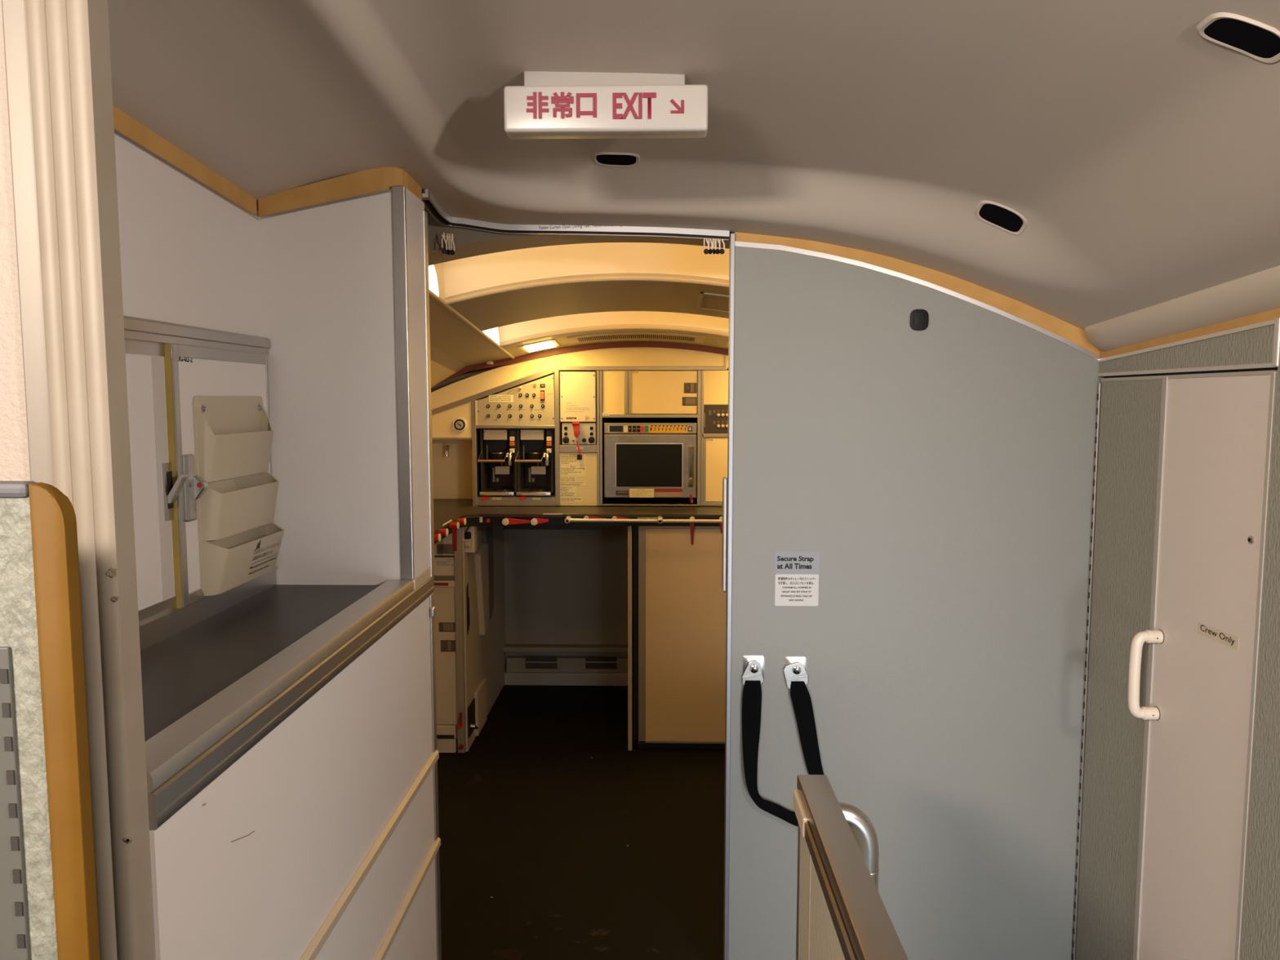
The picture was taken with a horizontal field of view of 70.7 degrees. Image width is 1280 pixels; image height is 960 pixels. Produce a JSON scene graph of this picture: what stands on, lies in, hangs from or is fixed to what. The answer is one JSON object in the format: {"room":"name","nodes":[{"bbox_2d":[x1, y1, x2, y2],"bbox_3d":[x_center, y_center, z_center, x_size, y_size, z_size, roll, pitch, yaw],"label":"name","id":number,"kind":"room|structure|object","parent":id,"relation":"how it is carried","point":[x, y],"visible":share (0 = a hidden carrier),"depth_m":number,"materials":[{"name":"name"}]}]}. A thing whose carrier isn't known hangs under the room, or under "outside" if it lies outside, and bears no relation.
{"room":"aircraft cabin","nodes":[
{"label":"aircraft cabin","id":0,"kind":"room"},
{"bbox_2d":[0,0,30,480],"bbox_3d":[-1.289,0.392,0.955,1.383,2.250,0.024,0,5,1],"label":"wall","id":1,"kind":"structure","parent":0,"point":[14,446],"depth_m":0.88,"materials":[{"name":"beige plastic"}]},
{"bbox_2d":[1,0,53,485],"bbox_3d":[-0.588,0.393,0.937,0.024,2.250,0.030,0,5,1],"label":"wall panel","id":2,"kind":"object","parent":1,"relation":"attached to","point":[14,11],"depth_m":0.87,"materials":[{"name":"beige plastic"}]},
{"bbox_2d":[25,0,155,959],"bbox_3d":[-0.544,0.394,0.932,0.065,2.250,0.037,0,5,1],"label":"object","id":3,"kind":"object","parent":1,"relation":"attached to","point":[68,46],"visible":0.96,"depth_m":0.88,"materials":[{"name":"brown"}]},
{"bbox_2d":[114,133,262,337],"bbox_3d":[-0.820,-0.145,1.396,0.020,0.861,1.050,0,5,1],"label":"wall","id":4,"kind":"structure","parent":0,"point":[190,256],"depth_m":1.59,"materials":[{"name":"grey plastic"}]},
{"bbox_2d":[112,105,257,215],"bbox_3d":[-0.820,-0.561,1.359,0.016,0.126,1.050,0,5,1],"label":"trim strip","id":5,"kind":"object","parent":4,"relation":"attached to","point":[123,123],"visible":0.22,"depth_m":1.58,"materials":[{"name":"orange plastic"}]},
{"bbox_2d":[114,128,259,220],"bbox_3d":[-0.813,-0.535,1.361,0.013,0.078,1.050,0,5,1],"label":"edging","id":6,"kind":"object","parent":4,"relation":"attached to","point":[117,133],"visible":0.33,"depth_m":1.58,"materials":[{"name":"silver metal"}]},
{"bbox_2d":[123,315,277,650],"bbox_3d":[-0.786,0.008,1.427,0.045,0.529,1.007,0,5,1],"label":"panel","id":7,"kind":"object","parent":4,"relation":"attached to","point":[168,364],"visible":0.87,"depth_m":1.54,"materials":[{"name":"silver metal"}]},
{"bbox_2d":[192,395,284,595],"bbox_3d":[-0.761,0.018,1.741,0.048,0.359,0.275,0,5,1],"label":"brochure holder","id":8,"kind":"object","parent":7,"relation":"attached to","point":[239,540],"visible":1,"depth_m":1.70,"materials":[{"name":"beige plastic"}]},
{"bbox_2d":[257,187,429,590],"bbox_3d":[-0.642,-0.194,1.995,0.309,0.850,0.160,0,5,1],"label":"wall","id":9,"kind":"structure","parent":0,"point":[327,273],"depth_m":1.92,"materials":[{"name":"white plastic"}]},
{"bbox_2d":[258,188,391,219],"bbox_3d":[-0.644,-0.577,1.881,0.309,0.068,0.007,0,5,1],"label":"edging","id":10,"kind":"object","parent":9,"relation":"attached to","point":[387,190],"visible":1,"depth_m":1.88,"materials":[{"name":"silver metal"}]},
{"bbox_2d":[257,167,422,216],"bbox_3d":[-0.644,-0.608,1.955,0.306,0.107,0.147,0,5,1],"label":"trim strip","id":11,"kind":"object","parent":9,"relation":"attached to","point":[376,180],"visible":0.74,"depth_m":1.88,"materials":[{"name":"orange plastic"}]},
{"bbox_2d":[391,185,414,579],"bbox_3d":[-0.501,-0.198,1.910,0.027,0.828,0.010,0,5,1],"label":"edging","id":12,"kind":"object","parent":9,"relation":"attached to","point":[398,192],"visible":1,"depth_m":1.91,"materials":[{"name":"silver metal"}]},
{"bbox_2d":[405,191,430,577],"bbox_3d":[-0.487,-0.199,1.977,0.003,0.815,0.140,0,5,1],"label":"edging","id":13,"kind":"object","parent":9,"relation":"attached to","point":[414,209],"visible":1,"depth_m":1.97,"materials":[{"name":"grey metal"}]},
{"bbox_2d":[422,209,435,577],"bbox_3d":[-0.484,-0.189,2.062,0.009,0.830,0.029,0,5,1],"label":"edging","id":14,"kind":"object","parent":9,"relation":"attached to","point":[425,248],"visible":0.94,"depth_m":2.05,"materials":[{"name":"silver metal"}]},
{"bbox_2d":[430,360,455,387],"bbox_3d":[-1.035,-0.425,3.183,0.290,0.367,2.190,0,5,1],"label":"ceiling","id":15,"kind":"structure","parent":0,"point":[439,372],"depth_m":4.11,"materials":[{"name":"beige plastic"}]},
{"bbox_2d":[429,295,511,365],"bbox_3d":[-0.728,-0.558,3.164,0.215,0.234,2.190,0,5,1],"label":"ceiling","id":16,"kind":"structure","parent":0,"point":[449,334],"depth_m":3.56,"materials":[{"name":"beige plastic"}]},
{"bbox_2d":[503,525,627,669],"bbox_3d":[0.109,0.002,5.029,2.600,2.300,0.020,0,5,1],"label":"wall","id":17,"kind":"structure","parent":0,"point":[562,586],"depth_m":5.08,"materials":[{"name":"beige"}]},
{"bbox_2d":[503,644,627,652],"bbox_3d":[-0.397,0.946,5.079,0.750,0.026,0.070,0,5,1],"label":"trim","id":18,"kind":"structure","parent":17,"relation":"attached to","point":[507,647],"depth_m":5.05,"materials":[{"name":"beige metal"}]},
{"bbox_2d":[428,234,729,266],"bbox_3d":[0.327,-0.447,2.359,1.930,0.425,0.120,0,5,1],"label":"ceiling","id":19,"kind":"structure","parent":0,"point":[467,251],"depth_m":2.37,"materials":[{"name":"beige plastic"}]},
{"bbox_2d":[431,364,728,444],"bbox_3d":[0.103,-0.514,4.682,2.500,1.210,0.020,0,5,1],"label":"wall","id":20,"kind":"structure","parent":0,"point":[468,374],"depth_m":4.69,"materials":[{"name":"plastic"}]},
{"bbox_2d":[437,684,724,959],"bbox_3d":[0.047,1.417,2.285,3.200,0.031,6.300,0,5,1],"label":"floor","id":21,"kind":"structure","parent":0,"point":[532,823],"depth_m":3.31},
{"bbox_2d":[0,480,100,959],"bbox_3d":[-0.664,0.769,0.691,0.546,1.544,0.017,0,5,1],"label":"panel","id":22,"kind":"object","parent":21,"relation":"on","point":[49,908],"visible":1,"depth_m":0.63,"materials":[{"name":"grey"}]},
{"bbox_2d":[149,592,441,959],"bbox_3d":[-0.646,0.887,1.583,0.322,1.152,1.166,0,5,1],"label":"panel","id":23,"kind":"object","parent":21,"relation":"on","point":[322,841],"depth_m":1.44,"materials":[{"name":"white plastic"}]},
{"bbox_2d":[140,568,434,830],"bbox_3d":[-0.645,0.284,1.530,0.302,0.064,1.168,0,5,1],"label":"countertop","id":24,"kind":"structure","parent":23,"relation":"on","point":[215,687],"depth_m":1.36,"materials":[{"name":"grey"}]},
{"bbox_2d":[433,533,457,752],"bbox_3d":[-0.932,0.690,4.443,0.242,1.026,0.814,0,5,1],"label":"cart","id":25,"kind":"object","parent":21,"relation":"on","point":[444,576],"visible":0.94,"depth_m":4.05,"materials":[{"name":"beige metal"}]},
{"bbox_2d":[453,525,506,752],"bbox_3d":[-0.776,0.675,4.564,0.075,1.043,1.055,0,5,1],"label":"cart","id":26,"kind":"object","parent":21,"relation":"on","point":[479,575],"visible":0.88,"depth_m":4.31,"materials":[{"name":"beige metal"}]},
{"bbox_2d":[462,525,477,552],"bbox_3d":[-0.770,0.262,4.070,0.053,0.127,0.094,0,5,1],"label":"power outlet","id":27,"kind":"object","parent":26,"relation":"attached to","point":[470,540],"visible":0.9,"depth_m":4.05,"materials":[{"name":"beige plastic"}]},
{"bbox_2d":[474,543,488,635],"bbox_3d":[-0.763,0.529,4.362,0.030,0.442,0.199,0,5,1],"label":"tray","id":28,"kind":"object","parent":26,"relation":"on","point":[481,556],"depth_m":4.32,"materials":[{"name":"beige"}]},
{"bbox_2d":[482,525,493,623],"bbox_3d":[-0.764,0.462,4.547,0.020,0.508,0.180,0,5,1],"label":"tray","id":29,"kind":"object","parent":26,"relation":"on","point":[487,531],"depth_m":4.55,"materials":[{"name":"brown"}]},
{"bbox_2d":[504,655,627,685],"bbox_3d":[-0.392,1.071,5.090,0.740,0.160,0.069,0,5,1],"label":"wall vent","id":30,"kind":"object","parent":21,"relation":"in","point":[535,670],"visible":0.81,"depth_m":5.07,"materials":[{"name":"beige metal"}]},
{"bbox_2d":[524,657,557,668],"bbox_3d":[-0.555,1.028,5.073,0.179,0.067,0.004,0,5,1],"label":"grille","id":31,"kind":"object","parent":30,"relation":"attached to","point":[530,662],"depth_m":5.07,"materials":[{"name":"silver metal"}]},
{"bbox_2d":[585,657,617,668],"bbox_3d":[-0.218,1.027,5.066,0.176,0.066,0.004,0,5,1],"label":"grille","id":32,"kind":"object","parent":30,"relation":"attached to","point":[590,662],"depth_m":5.06,"materials":[{"name":"silver metal"}]},
{"bbox_2d":[627,525,633,750],"bbox_3d":[-0.035,0.677,4.570,0.018,1.038,0.980,0,5,1],"label":"divider panel","id":33,"kind":"object","parent":21,"relation":"on","point":[630,528],"visible":0.5,"depth_m":4.10,"materials":[{"name":"beige"}]},
{"bbox_2d":[633,525,726,748],"bbox_3d":[0.659,0.695,4.364,1.369,1.039,0.604,0,5,1],"label":"base cabinet","id":34,"kind":"object","parent":21,"relation":"on","point":[680,600],"visible":0.6,"depth_m":4.08,"materials":[{"name":"beige"}]},
{"bbox_2d":[433,498,722,543],"bbox_3d":[0.087,0.174,4.041,2.500,0.058,1.220,0,5,1],"label":"countertop","id":35,"kind":"structure","parent":34,"relation":"on","point":[446,511],"depth_m":4.03,"materials":[{"name":"grey"}]},
{"bbox_2d":[437,528,448,536],"bbox_3d":[-0.780,0.207,3.574,0.038,0.030,0.030,0,5,1],"label":"turn latch","id":36,"kind":"object","parent":35,"relation":"attached to","point":[442,531],"visible":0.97,"depth_m":3.56,"materials":[{"name":"red plastic"}]},
{"bbox_2d":[448,522,459,551],"bbox_3d":[-0.775,0.236,3.772,0.038,0.122,0.030,0,5,1],"label":"turn latch","id":37,"kind":"object","parent":35,"relation":"attached to","point":[454,526],"visible":1,"depth_m":3.76,"materials":[{"name":"red plastic"}]},
{"bbox_2d":[456,518,466,524],"bbox_3d":[-0.773,0.180,3.902,0.038,0.030,0.030,0,5,1],"label":"turn latch","id":38,"kind":"object","parent":35,"relation":"attached to","point":[461,521],"visible":0.94,"depth_m":3.89,"materials":[{"name":"red plastic"}]},
{"bbox_2d":[502,517,530,525],"bbox_3d":[-0.548,0.184,4.008,0.124,0.031,0.040,0,5,1],"label":"turn latch","id":39,"kind":"object","parent":35,"relation":"attached to","point":[506,521],"visible":1,"depth_m":4.00,"materials":[{"name":"red plastic"}]},
{"bbox_2d":[530,517,548,525],"bbox_3d":[-0.444,0.184,4.006,0.078,0.031,0.040,0,5,1],"label":"turn latch","id":40,"kind":"object","parent":35,"relation":"attached to","point":[535,521],"visible":1,"depth_m":4.00,"materials":[{"name":"red plastic"}]},
{"bbox_2d":[502,525,604,529],"bbox_3d":[-0.388,0.208,4.094,0.450,0.020,0.100,0,5,1],"label":"rail","id":41,"kind":"object","parent":35,"relation":"attached to","point":[504,527],"visible":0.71,"depth_m":4.04,"materials":[{"name":"black plastic"}]},
{"bbox_2d":[431,346,728,506],"bbox_3d":[-0.332,-0.268,4.482,1.902,0.755,0.440,0,5,1],"label":"upper cabinet","id":42,"kind":"object","parent":35,"relation":"on","point":[633,384],"depth_m":4.28,"materials":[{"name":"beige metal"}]},
{"bbox_2d":[442,444,451,456],"bbox_3d":[-0.976,-0.153,4.584,0.038,0.062,0.087,0,5,1],"label":"water tap","id":43,"kind":"object","parent":42,"relation":"attached to","point":[447,446],"visible":1,"depth_m":4.55,"materials":[{"name":"silver metal"}]},
{"bbox_2d":[452,417,466,431],"bbox_3d":[-0.856,-0.262,4.285,0.068,0.068,0.018,0,5,1],"label":"gauge","id":44,"kind":"object","parent":42,"relation":"attached to","point":[460,424],"visible":1,"depth_m":4.28,"materials":[{"name":"beige"}]},
{"bbox_2d":[477,428,518,496],"bbox_3d":[-0.677,-0.094,4.435,0.177,0.318,0.341,0,5,1],"label":"coffee maker","id":45,"kind":"object","parent":42,"relation":"in","point":[498,446],"visible":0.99,"depth_m":4.35,"materials":[{"name":"black metal"}]},
{"bbox_2d":[480,487,516,496],"bbox_3d":[-0.682,0.057,4.412,0.164,0.021,0.212,0,5,1],"label":"tray","id":46,"kind":"object","parent":45,"relation":"on","point":[485,491],"depth_m":4.31,"materials":[{"name":"grey metal"}]},
{"bbox_2d":[488,452,508,461],"bbox_3d":[-0.685,-0.112,4.378,0.091,0.041,0.091,0,5,1],"label":"basket","id":47,"kind":"object","parent":45,"relation":"on","point":[492,455],"depth_m":4.34,"materials":[{"name":"black plastic"}]},
{"bbox_2d":[506,451,513,465],"bbox_3d":[-0.619,-0.105,4.308,0.027,0.067,0.088,0,5,1],"label":"faucet","id":48,"kind":"object","parent":45,"relation":"on","point":[511,453],"depth_m":4.28,"materials":[{"name":"silver metal"}]},
{"bbox_2d":[514,428,555,496],"bbox_3d":[-0.501,-0.093,4.431,0.177,0.318,0.341,0,5,1],"label":"coffee maker","id":49,"kind":"object","parent":42,"relation":"in","point":[535,446],"visible":0.98,"depth_m":4.35,"materials":[{"name":"black metal"}]},
{"bbox_2d":[525,452,543,461],"bbox_3d":[-0.509,-0.112,4.375,0.091,0.041,0.091,0,5,1],"label":"basket","id":50,"kind":"object","parent":49,"relation":"on","point":[529,455],"depth_m":4.34,"materials":[{"name":"black plastic"}]},
{"bbox_2d":[516,487,555,496],"bbox_3d":[-0.505,0.058,4.409,0.164,0.021,0.212,0,5,1],"label":"tray","id":51,"kind":"object","parent":49,"relation":"on","point":[522,491],"depth_m":4.31,"materials":[{"name":"grey metal"}]},
{"bbox_2d":[543,451,550,465],"bbox_3d":[-0.443,-0.104,4.305,0.027,0.067,0.088,0,5,1],"label":"faucet","id":52,"kind":"object","parent":49,"relation":"on","point":[547,455],"depth_m":4.28,"materials":[{"name":"silver metal"}]},
{"bbox_2d":[560,371,595,459],"bbox_3d":[-0.293,-0.303,4.274,0.167,0.416,0.066,0,5,1],"label":"boiler","id":53,"kind":"object","parent":42,"relation":"attached to","point":[577,388],"visible":1,"depth_m":4.26,"materials":[{"name":"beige metal"}]},
{"bbox_2d":[604,421,696,497],"bbox_3d":[0.052,-0.107,4.440,0.438,0.356,0.416,0,5,1],"label":"microwave oven","id":54,"kind":"object","parent":42,"relation":"in","point":[642,459],"visible":1,"depth_m":4.27,"materials":[{"name":"metal"}]},
{"bbox_2d":[564,515,722,524],"bbox_3d":[0.068,0.175,3.978,0.796,0.026,0.071,0,5,1],"label":"rail","id":55,"kind":"object","parent":35,"relation":"attached to","point":[660,519],"visible":0.92,"depth_m":3.95,"materials":[{"name":"beige"}]},
{"bbox_2d":[689,516,694,544],"bbox_3d":[0.231,0.225,4.007,0.024,0.127,0.016,0,5,1],"label":"turn latch","id":56,"kind":"object","parent":35,"relation":"attached to","point":[691,524],"visible":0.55,"depth_m":4.00,"materials":[{"name":"red plastic"}]},
{"bbox_2d":[793,774,908,959],"bbox_3d":[0.294,1.020,0.942,0.122,1.000,1.108,0,5,1],"label":"wall","id":57,"kind":"structure","parent":21,"relation":"on","point":[842,913],"depth_m":1.24,"materials":[{"name":"beige plastic"}]},
{"bbox_2d":[443,242,728,297],"bbox_3d":[0.334,-0.544,2.644,1.930,0.642,0.477,0,5,1],"label":"ceiling beam","id":58,"kind":"structure","parent":0,"point":[464,275],"depth_m":2.87,"materials":[{"name":"beige paint"}]},
{"bbox_2d":[444,275,728,305],"bbox_3d":[0.340,-0.445,2.878,1.937,0.412,0.018,0,5,1],"label":"trim","id":59,"kind":"structure","parent":58,"relation":"attached to","point":[611,277],"depth_m":2.87,"materials":[{"name":"beige paint"}]},
{"bbox_2d":[444,272,728,331],"bbox_3d":[0.345,-0.453,3.164,1.930,0.461,0.563,0,5,1],"label":"ceiling","id":60,"kind":"structure","parent":0,"point":[508,308],"depth_m":3.11,"materials":[{"name":"beige plastic"}]},
{"bbox_2d":[697,292,728,312],"bbox_3d":[0.397,-0.591,3.155,0.385,0.102,0.285,0,5,1],"label":"hatch","id":61,"kind":"object","parent":60,"relation":"attached to","point":[707,301],"visible":0.36,"depth_m":3.15,"materials":[{"name":"beige paint"}]},
{"bbox_2d":[498,311,728,342],"bbox_3d":[0.355,-0.552,3.651,1.930,0.639,0.436,0,5,1],"label":"ceiling beam","id":62,"kind":"structure","parent":0,"point":[507,332],"depth_m":3.86,"materials":[{"name":"beige paint"}]},
{"bbox_2d":[500,326,728,346],"bbox_3d":[0.361,-0.453,3.864,1.934,0.406,0.012,0,5,1],"label":"trim","id":63,"kind":"structure","parent":62,"relation":"attached to","point":[612,327],"depth_m":3.85,"materials":[{"name":"beige paint"}]},
{"bbox_3d":[-0.613,-0.653,3.663,0.009,0.200,0.424,0,5,1],"label":"trim","id":64,"kind":"structure","parent":62,"relation":"attached to","visible":0},
{"bbox_2d":[482,327,499,345],"bbox_3d":[-0.608,-0.619,3.659,0.012,0.128,0.350,0,5,1],"label":"lamp","id":65,"kind":"object","parent":64,"relation":"attached to","point":[493,333],"visible":0.45,"depth_m":3.72,"materials":[{"name":"white"}]},
{"bbox_2d":[499,324,728,357],"bbox_3d":[0.364,-0.461,4.058,1.930,0.446,0.380,0,5,1],"label":"ceiling","id":66,"kind":"structure","parent":0,"point":[710,340],"depth_m":3.92,"materials":[{"name":"beige plastic"}]},
{"bbox_2d":[517,339,559,353],"bbox_3d":[-0.454,-0.603,4.076,0.167,0.052,0.205,0,5,1],"label":"ceiling lamp","id":67,"kind":"object","parent":66,"relation":"attached to","point":[536,346],"visible":1,"depth_m":4.04,"materials":[{"name":"white plastic"}]},
{"bbox_2d":[436,341,728,384],"bbox_3d":[0.093,-0.439,4.251,2.480,0.421,0.012,0,5,1],"label":"trim","id":68,"kind":"structure","parent":66,"relation":"attached to","point":[629,344],"depth_m":4.24,"materials":[{"name":"brown plastic"}]},
{"bbox_2d":[566,332,704,343],"bbox_3d":[-0.017,-0.635,4.041,0.604,0.040,0.180,0,5,1],"label":"ceiling vent","id":69,"kind":"object","parent":66,"relation":"in","point":[615,335],"visible":1,"depth_m":4.02,"materials":[{"name":"beige plastic"}]},
{"bbox_2d":[715,339,728,347],"bbox_3d":[0.417,-0.604,4.064,0.145,0.045,0.160,0,5,1],"label":"light","id":70,"kind":"object","parent":66,"relation":"attached to","point":[719,343],"visible":0.29,"depth_m":4.05,"materials":[{"name":"beige paint"}]},
{"bbox_2d":[107,0,1279,330],"bbox_3d":[0.064,-0.502,0.610,2.140,0.605,3.306,0,5,1],"label":"ceiling","id":71,"kind":"structure","parent":0,"point":[1138,151],"depth_m":1.53,"materials":[{"name":"beige plastic"}]},
{"bbox_2d":[421,188,729,239],"bbox_3d":[-0.142,-0.631,2.148,0.725,0.078,0.253,0,5,1],"label":"rail","id":72,"kind":"object","parent":71,"relation":"attached to","point":[431,205],"visible":0.99,"depth_m":2.25,"materials":[{"name":"silver metal"}]},
{"bbox_2d":[441,232,447,253],"bbox_3d":[-0.490,-0.594,2.263,0.015,0.053,0.004,-2,6,-23],"label":"curtain hook","id":73,"kind":"object","parent":72,"relation":"hanging from","point":[444,251],"visible":1,"depth_m":2.26,"materials":[{"name":"beige plastic"}]},
{"bbox_2d":[450,233,454,255],"bbox_3d":[-0.473,-0.595,2.282,0.004,0.053,0.015,3,6,26],"label":"curtain hook","id":74,"kind":"object","parent":72,"relation":"hanging from","point":[452,251],"visible":1,"depth_m":2.28,"materials":[{"name":"beige plastic"}]},
{"bbox_2d":[703,238,709,253],"bbox_3d":[0.167,-0.594,2.267,0.015,0.053,0.004,0,5,-3],"label":"curtain hook","id":75,"kind":"object","parent":72,"relation":"hanging from","point":[705,251],"visible":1,"depth_m":2.27,"materials":[{"name":"beige plastic"}]},
{"bbox_2d":[503,71,708,138],"bbox_3d":[-0.059,-0.656,1.575,0.352,0.106,0.054,0,5,1],"label":"exit sign","id":76,"kind":"object","parent":71,"relation":"hanging from","point":[548,104],"visible":1,"depth_m":1.55,"materials":[{"name":"grey plastic"}]},
{"bbox_2d":[591,152,639,167],"bbox_3d":[-0.052,-0.707,1.990,0.107,0.018,0.063,0,5,1],"label":"ceiling lamp","id":77,"kind":"object","parent":71,"relation":"attached to","point":[608,159],"depth_m":1.99,"materials":[{"name":"black plastic"}]},
{"bbox_2d":[974,200,1027,235],"bbox_3d":[0.780,-0.567,1.950,0.107,0.066,0.063,0,5,1],"label":"ceiling light","id":78,"kind":"object","parent":71,"relation":"attached to","point":[1005,218],"depth_m":1.95,"materials":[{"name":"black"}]},
{"bbox_2d":[1195,12,1279,62],"bbox_3d":[0.768,-0.562,1.149,0.107,0.050,0.063,0,5,1],"label":"ceiling light","id":79,"kind":"object","parent":71,"relation":"attached to","point":[1255,39],"depth_m":1.15,"materials":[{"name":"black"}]},
{"bbox_2d":[424,207,1103,959],"bbox_3d":[0.051,0.216,2.353,2.500,2.350,0.050,0,5,1],"label":"wall","id":80,"kind":"structure","parent":0,"point":[940,476],"depth_m":2.32,"materials":[{"name":"grey laminate"}]},
{"bbox_2d":[428,264,439,296],"bbox_3d":[-0.630,-0.611,2.618,0.012,0.126,0.324,0,5,1],"label":"lamp","id":81,"kind":"object","parent":80,"relation":"attached to","point":[433,282],"visible":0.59,"depth_m":2.71,"materials":[{"name":"white"}]},
{"bbox_2d":[433,262,444,299],"bbox_3d":[-0.635,-0.642,2.656,0.009,0.200,0.465,0,5,1],"label":"trim","id":82,"kind":"structure","parent":80,"relation":"attached to","point":[438,268],"depth_m":2.83,"materials":[{"name":"beige paint"}]},
{"bbox_2d":[430,345,467,372],"bbox_3d":[-0.860,-0.526,3.170,0.060,0.232,2.190,0,5,1],"label":"trim","id":83,"kind":"structure","parent":80,"relation":"attached to","point":[437,356],"depth_m":3.93,"materials":[{"name":"beige plastic"}]},
{"bbox_2d":[429,289,514,359],"bbox_3d":[-0.618,-0.569,3.282,0.016,0.172,1.931,0,5,1],"label":"trim","id":84,"kind":"structure","parent":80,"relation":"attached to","point":[438,299],"depth_m":3.21,"materials":[{"name":"beige paint"}]},
{"bbox_2d":[723,233,735,959],"bbox_3d":[0.232,0.386,2.354,0.012,2.012,0.038,0,5,1],"label":"edging","id":85,"kind":"object","parent":80,"relation":"attached to","point":[732,236],"visible":1,"depth_m":2.33,"materials":[{"name":"silver metal"}]},
{"bbox_2d":[721,476,728,592],"bbox_3d":[0.221,0.141,2.349,0.012,0.300,0.038,0,5,1],"label":"handle","id":86,"kind":"object","parent":85,"relation":"attached to","point":[725,481],"visible":1,"depth_m":2.33,"materials":[{"name":"grey metal"}]},
{"bbox_2d":[742,655,764,677],"bbox_3d":[0.295,0.486,2.338,0.056,0.060,0.017,0,5,1],"label":"anchor","id":87,"kind":"object","parent":80,"relation":"attached to","point":[746,659],"visible":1,"depth_m":2.34,"materials":[{"name":"silver metal"}]},
{"bbox_2d":[742,661,823,826],"bbox_3d":[0.382,0.688,2.341,0.236,0.439,0.025,0,5,1],"label":"strap","id":88,"kind":"object","parent":87,"relation":"hanging from","point":[752,691],"visible":0.92,"depth_m":2.34,"materials":[{"name":"black fabric"}]},
{"bbox_2d":[784,656,806,677],"bbox_3d":[0.404,0.488,2.336,0.056,0.060,0.017,0,5,1],"label":"anchor","id":89,"kind":"object","parent":80,"relation":"attached to","point":[788,660],"visible":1,"depth_m":2.34,"materials":[{"name":"silver metal"}]},
{"bbox_2d":[774,573,818,605],"bbox_3d":[0.404,0.284,2.325,0.112,0.083,0.001,0,5,1],"label":"instruction sticker","id":90,"kind":"object","parent":80,"relation":"attached to","point":[790,589],"visible":1,"depth_m":2.33,"materials":[{"name":"grey paper"}]},
{"bbox_2d":[774,551,819,573],"bbox_3d":[0.404,0.213,2.319,0.115,0.058,0.001,0,5,1],"label":"warning sticker","id":91,"kind":"object","parent":80,"relation":"attached to","point":[785,562],"visible":1,"depth_m":2.32,"materials":[{"name":"grey paper"}]},
{"bbox_2d":[733,231,1101,357],"bbox_3d":[0.698,-0.464,2.267,0.924,0.320,0.020,0,5,1],"label":"trim strip","id":92,"kind":"object","parent":80,"relation":"attached to","point":[1077,335],"visible":0.68,"depth_m":2.25,"materials":[{"name":"orange plastic"}]},
{"bbox_2d":[734,240,1100,360],"bbox_3d":[0.693,-0.446,2.258,0.913,0.298,0.013,0,5,1],"label":"edging","id":93,"kind":"object","parent":80,"relation":"attached to","point":[744,244],"visible":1,"depth_m":2.25,"materials":[{"name":"silver metal"}]},
{"bbox_2d":[910,309,928,330],"bbox_3d":[0.698,-0.400,2.254,0.045,0.053,0.008,0,5,1],"label":"latch plate","id":94,"kind":"object","parent":80,"relation":"attached to","point":[919,318],"visible":1,"depth_m":2.25,"materials":[{"name":"black plastic"}]},
{"bbox_2d":[1099,324,1274,373],"bbox_3d":[1.153,-0.272,1.930,0.020,0.075,0.652,0,5,1],"label":"wall panel","id":95,"kind":"object","parent":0,"point":[1253,346],"visible":0.73,"depth_m":1.81,"materials":[{"name":"beige plastic"}]},
{"bbox_2d":[1097,363,1272,376],"bbox_3d":[1.146,-0.234,1.934,0.014,0.008,0.653,0,5,1],"label":"edging","id":96,"kind":"object","parent":95,"relation":"attached to","point":[1259,365],"visible":1,"depth_m":1.86,"materials":[{"name":"silver"}]},
{"bbox_2d":[1098,319,1275,362],"bbox_3d":[1.146,-0.290,1.929,0.014,0.051,0.653,0,5,1],"label":"edging","id":97,"kind":"object","parent":95,"relation":"attached to","point":[1271,322],"visible":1,"depth_m":1.85,"materials":[{"name":"silver"}]},
{"bbox_2d":[1271,316,1279,367],"bbox_3d":[1.139,-0.245,1.605,0.018,0.089,0.014,0,5,1],"label":"edging","id":98,"kind":"object","parent":95,"relation":"attached to","point":[1276,348],"visible":1,"depth_m":1.60,"materials":[{"name":"silver metal"}]},
{"bbox_2d":[1240,351,1279,959],"bbox_3d":[1.116,0.613,0.352,0.022,1.916,2.640,0,5,1],"label":"wall","id":99,"kind":"structure","parent":0,"point":[1260,940],"depth_m":1.63,"materials":[{"name":"beige plastic"}]},
{"bbox_2d":[1071,370,1277,959],"bbox_3d":[1.121,0.588,2.007,0.084,1.632,0.650,0,5,1],"label":"door","id":100,"kind":"structure","parent":99,"relation":"in","point":[1182,480],"depth_m":1.93,"materials":[{"name":"beige plastic"}]},
{"bbox_2d":[1084,265,1279,351],"bbox_3d":[1.126,-0.323,0.597,0.124,0.318,3.296,0,5,1],"label":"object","id":101,"kind":"structure","parent":99,"relation":"attached to","point":[1258,292],"depth_m":1.80,"materials":[{"name":"beige plastic"}]},
{"bbox_2d":[1101,307,1279,358],"bbox_3d":[1.122,-0.277,0.602,0.014,0.247,3.297,0,5,1],"label":"seal","id":102,"kind":"object","parent":99,"relation":"attached to","point":[1269,315],"visible":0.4,"depth_m":1.84,"materials":[{"name":"orange plastic"}]},
{"bbox_2d":[1103,367,1277,377],"bbox_3d":[1.163,0.595,1.996,0.018,1.660,0.680,0,5,1],"label":"gap","id":103,"kind":"structure","parent":99,"relation":"attached to","point":[1272,368],"depth_m":1.86,"materials":[{"name":"black"}]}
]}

